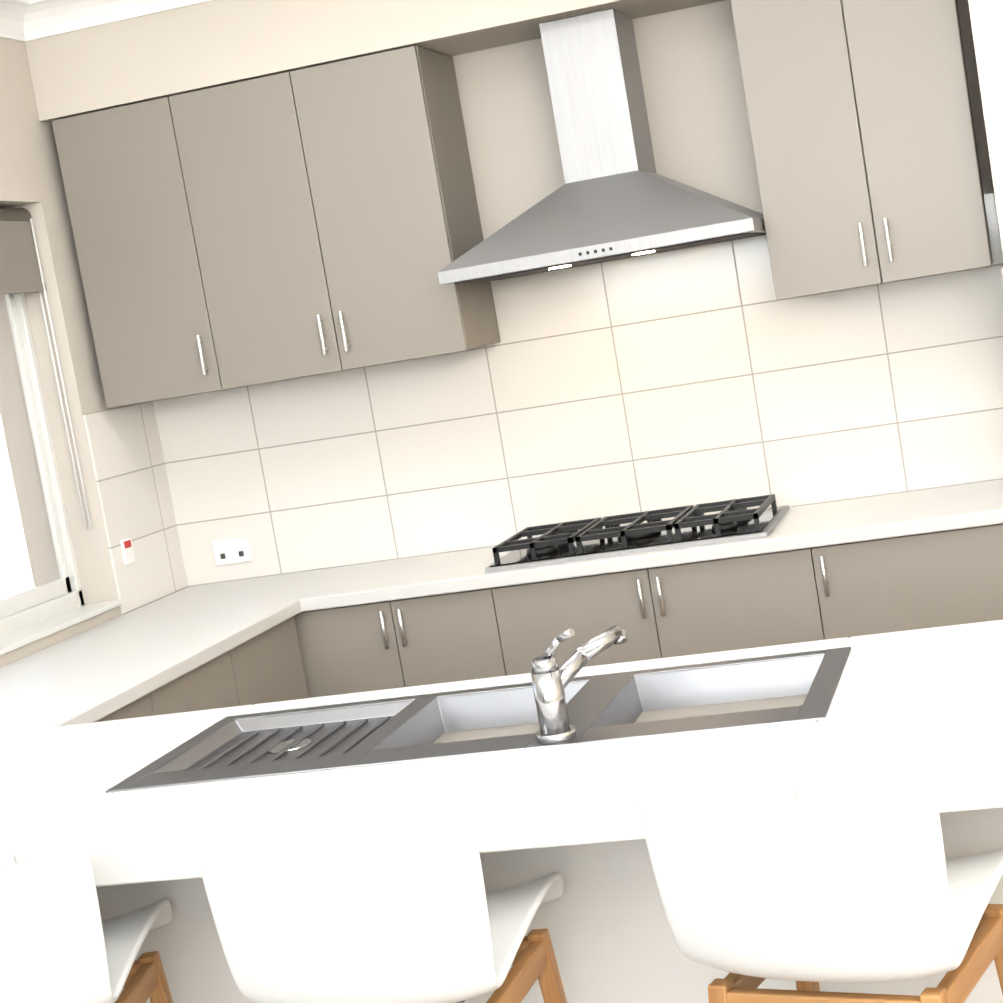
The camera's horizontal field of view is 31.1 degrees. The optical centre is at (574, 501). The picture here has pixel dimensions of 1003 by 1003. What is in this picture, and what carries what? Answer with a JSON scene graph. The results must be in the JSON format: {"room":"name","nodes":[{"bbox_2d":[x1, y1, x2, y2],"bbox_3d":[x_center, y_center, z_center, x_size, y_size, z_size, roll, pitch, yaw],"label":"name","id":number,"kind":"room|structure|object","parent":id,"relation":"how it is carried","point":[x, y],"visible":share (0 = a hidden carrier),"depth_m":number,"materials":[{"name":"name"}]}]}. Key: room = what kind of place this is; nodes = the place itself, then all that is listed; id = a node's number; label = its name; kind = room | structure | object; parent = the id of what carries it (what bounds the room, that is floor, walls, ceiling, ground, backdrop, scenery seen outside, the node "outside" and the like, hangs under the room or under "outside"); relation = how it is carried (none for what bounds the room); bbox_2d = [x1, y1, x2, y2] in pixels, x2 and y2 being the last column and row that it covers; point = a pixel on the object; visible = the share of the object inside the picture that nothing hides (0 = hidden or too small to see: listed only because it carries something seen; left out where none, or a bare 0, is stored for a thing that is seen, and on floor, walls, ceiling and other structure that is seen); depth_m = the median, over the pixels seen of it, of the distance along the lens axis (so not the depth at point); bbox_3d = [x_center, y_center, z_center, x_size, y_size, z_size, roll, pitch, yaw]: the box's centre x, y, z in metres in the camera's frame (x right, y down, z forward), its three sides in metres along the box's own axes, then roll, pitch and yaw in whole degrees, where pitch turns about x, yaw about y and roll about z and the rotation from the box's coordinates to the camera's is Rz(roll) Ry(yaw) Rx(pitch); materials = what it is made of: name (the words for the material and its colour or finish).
{"room":"kitchen","nodes":[
{"label":"kitchen","id":0,"kind":"room"},
{"bbox_2d":[0,37,149,667],"bbox_3d":[-1.626,0.058,4.297,0.250,2.580,2.758,-8,6,14],"label":"wall","id":1,"kind":"structure","parent":0,"point":[31,180],"depth_m":4.99,"materials":[{"name":"beige paint"}]},
{"bbox_2d":[0,0,35,39],"bbox_3d":[-1.742,-1.147,3.811,0.085,0.095,2.100,-8,6,14],"label":"crown molding","id":2,"kind":"structure","parent":1,"relation":"attached to","point":[24,20],"depth_m":4.85,"materials":[{"name":"white paint"}]},
{"bbox_2d":[0,293,122,654],"bbox_3d":[-1.618,-0.137,4.185,0.152,1.127,1.676,-8,6,14],"label":"window","id":3,"kind":"structure","parent":1,"relation":"in","point":[33,614],"depth_m":4.95,"materials":[{"name":"white"}]},
{"bbox_2d":[0,208,91,529],"bbox_3d":[-1.631,-0.243,4.172,0.062,0.898,1.664,-8,6,14],"label":"window blind","id":4,"kind":"object","parent":3,"relation":"attached to","point":[20,269],"visible":0.98,"depth_m":4.87,"materials":[{"name":"beige fabric"}]},
{"bbox_2d":[83,401,187,614],"bbox_3d":[-1.506,0.175,4.178,0.008,0.597,2.548,-8,6,14],"label":"wall tiles","id":5,"kind":"structure","parent":1,"relation":"attached to","point":[129,469],"depth_m":5.19,"materials":[{"name":"beige tile"}]},
{"bbox_2d":[120,538,134,564],"bbox_3d":[-1.264,0.141,5.097,0.008,0.070,0.050,-8,6,14],"label":"switch","id":6,"kind":"object","parent":5,"relation":"attached to","point":[127,551],"visible":1,"depth_m":5.09,"materials":[{"name":"white plastic"}]},
{"bbox_2d":[24,0,723,122],"bbox_3d":[-0.259,-1.383,4.801,2.498,0.300,0.346,-8,6,14],"label":"wall","id":7,"kind":"structure","parent":0,"point":[187,49],"depth_m":4.80,"materials":[{"name":"beige paint"}]},
{"bbox_2d":[16,0,211,41],"bbox_3d":[-0.330,-1.462,4.572,2.500,0.095,0.106,-8,6,14],"label":"crown molding","id":8,"kind":"structure","parent":7,"relation":"attached to","point":[49,17],"depth_m":4.86,"materials":[{"name":"white paint"}]},
{"bbox_2d":[451,0,993,239],"bbox_3d":[0.041,-0.312,5.173,2.610,2.580,0.200,-8,6,14],"label":"wall","id":9,"kind":"structure","parent":0,"point":[694,94],"depth_m":4.91,"materials":[{"name":"beige paint"}]},
{"bbox_2d":[52,46,500,407],"bbox_3d":[-0.827,-0.746,5.013,1.067,0.803,0.364,-8,6,14],"label":"upper cabinet","id":10,"kind":"object","parent":9,"relation":"attached to","point":[319,219],"visible":1,"depth_m":4.86,"materials":[{"name":"brown"}]},
{"bbox_2d":[153,192,1002,586],"bbox_3d":[-0.031,-0.264,5.089,2.498,0.786,0.008,-8,6,14],"label":"wall tiles","id":11,"kind":"structure","parent":9,"relation":"attached to","point":[691,376],"depth_m":5.05,"materials":[{"name":"beige tile"}]},
{"bbox_2d":[212,536,251,564],"bbox_3d":[-1.023,0.147,5.376,0.115,0.073,0.012,-8,6,14],"label":"outlet","id":12,"kind":"object","parent":11,"relation":"attached to","point":[231,550],"visible":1,"depth_m":5.37,"materials":[{"name":"white plastic"}]},
{"bbox_2d":[438,9,765,284],"bbox_3d":[0.053,-0.946,4.706,0.818,0.635,0.492,-8,6,14],"label":"range hood","id":13,"kind":"object","parent":9,"relation":"attached to","point":[615,196],"visible":0.94,"depth_m":4.66,"materials":[{"name":"silver metal"}]},
{"bbox_2d":[731,0,992,299],"bbox_3d":[0.738,-0.961,4.607,0.540,0.803,0.364,-8,6,14],"label":"upper cabinet","id":14,"kind":"object","parent":9,"relation":"attached to","point":[862,130],"visible":1,"depth_m":4.46,"materials":[{"name":"brown"}]},
{"bbox_2d":[968,0,1002,250],"bbox_3d":[2.170,-0.537,3.998,2.340,2.580,0.110,-8,6,14],"label":"wall","id":15,"kind":"structure","parent":0,"point":[986,16],"depth_m":4.16,"materials":[{"name":"paint"}]},
{"bbox_3d":[-1.357,1.781,0.349,7.900,0.050,5.400,-8,6,14],"label":"floor","id":16,"kind":"structure","parent":0,"visible":0},
{"bbox_2d":[0,855,172,1002],"bbox_3d":[-0.749,0.930,2.616,0.396,0.941,0.431,-9,6,3],"label":"stool","id":17,"kind":"object","parent":16,"relation":"on","point":[61,941],"visible":1,"depth_m":2.39,"materials":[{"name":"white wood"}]},
{"bbox_2d":[198,830,566,1002],"bbox_3d":[-0.183,0.853,2.469,0.396,0.941,0.431,-8,6,16],"label":"stool","id":18,"kind":"object","parent":16,"relation":"on","point":[423,917],"visible":1,"depth_m":2.24,"materials":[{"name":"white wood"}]},
{"bbox_2d":[638,796,1002,1002],"bbox_3d":[0.398,0.773,2.318,0.396,0.941,0.431,-6,7,29],"label":"stool","id":19,"kind":"object","parent":16,"relation":"on","point":[807,896],"visible":1,"depth_m":2.11,"materials":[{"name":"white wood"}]},
{"bbox_3d":[-0.090,0.999,5.644,7.900,0.050,5.600,-8,6,14],"label":"floor","id":20,"kind":"structure","parent":0,"visible":0},
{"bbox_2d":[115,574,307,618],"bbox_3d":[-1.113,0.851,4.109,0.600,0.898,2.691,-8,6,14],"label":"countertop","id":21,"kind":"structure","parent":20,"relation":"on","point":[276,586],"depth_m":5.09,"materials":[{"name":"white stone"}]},
{"bbox_2d":[0,507,1002,1002],"bbox_3d":[-0.097,0.726,2.893,1.989,1.072,0.857,-8,6,14],"label":"kitchen counter","id":22,"kind":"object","parent":20,"relation":"on","point":[564,699],"depth_m":2.98,"materials":[{"name":"white stone"}]},
{"bbox_2d":[105,646,851,849],"bbox_3d":[-0.128,0.438,2.962,1.154,0.173,0.464,-8,6,14],"label":"sink","id":23,"kind":"object","parent":22,"relation":"in","point":[804,687],"depth_m":3.03,"materials":[{"name":"silver metal"}]},
{"bbox_2d":[530,624,627,743],"bbox_3d":[0.005,0.265,2.737,0.142,0.171,0.137,-8,6,14],"label":"tap","id":24,"kind":"object","parent":22,"relation":"on","point":[549,680],"depth_m":2.71,"materials":[{"name":"silver metal"}]},
{"bbox_2d":[288,479,1002,594],"bbox_3d":[0.318,0.506,4.827,1.879,0.958,0.551,-8,6,14],"label":"countertop","id":25,"kind":"structure","parent":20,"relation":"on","point":[559,542],"depth_m":4.73,"materials":[{"name":"white stone"}]},
{"bbox_2d":[484,494,789,572],"bbox_3d":[0.173,0.075,4.795,0.740,0.058,0.470,-8,6,14],"label":"cooktop","id":26,"kind":"object","parent":25,"relation":"in","point":[560,543],"depth_m":4.66,"materials":[{"name":"black metal"}]},
{"label":"outside","id":27,"kind":"structure","parent":0,"visible":0},
{"bbox_3d":[-9.255,2.221,8.433,11.400,0.050,20.000,-8,6,14],"label":"ground","id":28,"kind":"structure","parent":27,"visible":0},
{"bbox_2d":[0,417,34,599],"bbox_3d":[-5.841,0.094,13.877,11.800,1.840,0.100,-8,6,14],"label":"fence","id":29,"kind":"object","parent":28,"relation":"on","point":[7,558],"depth_m":13.48,"materials":[{"name":"white"}]}
]}

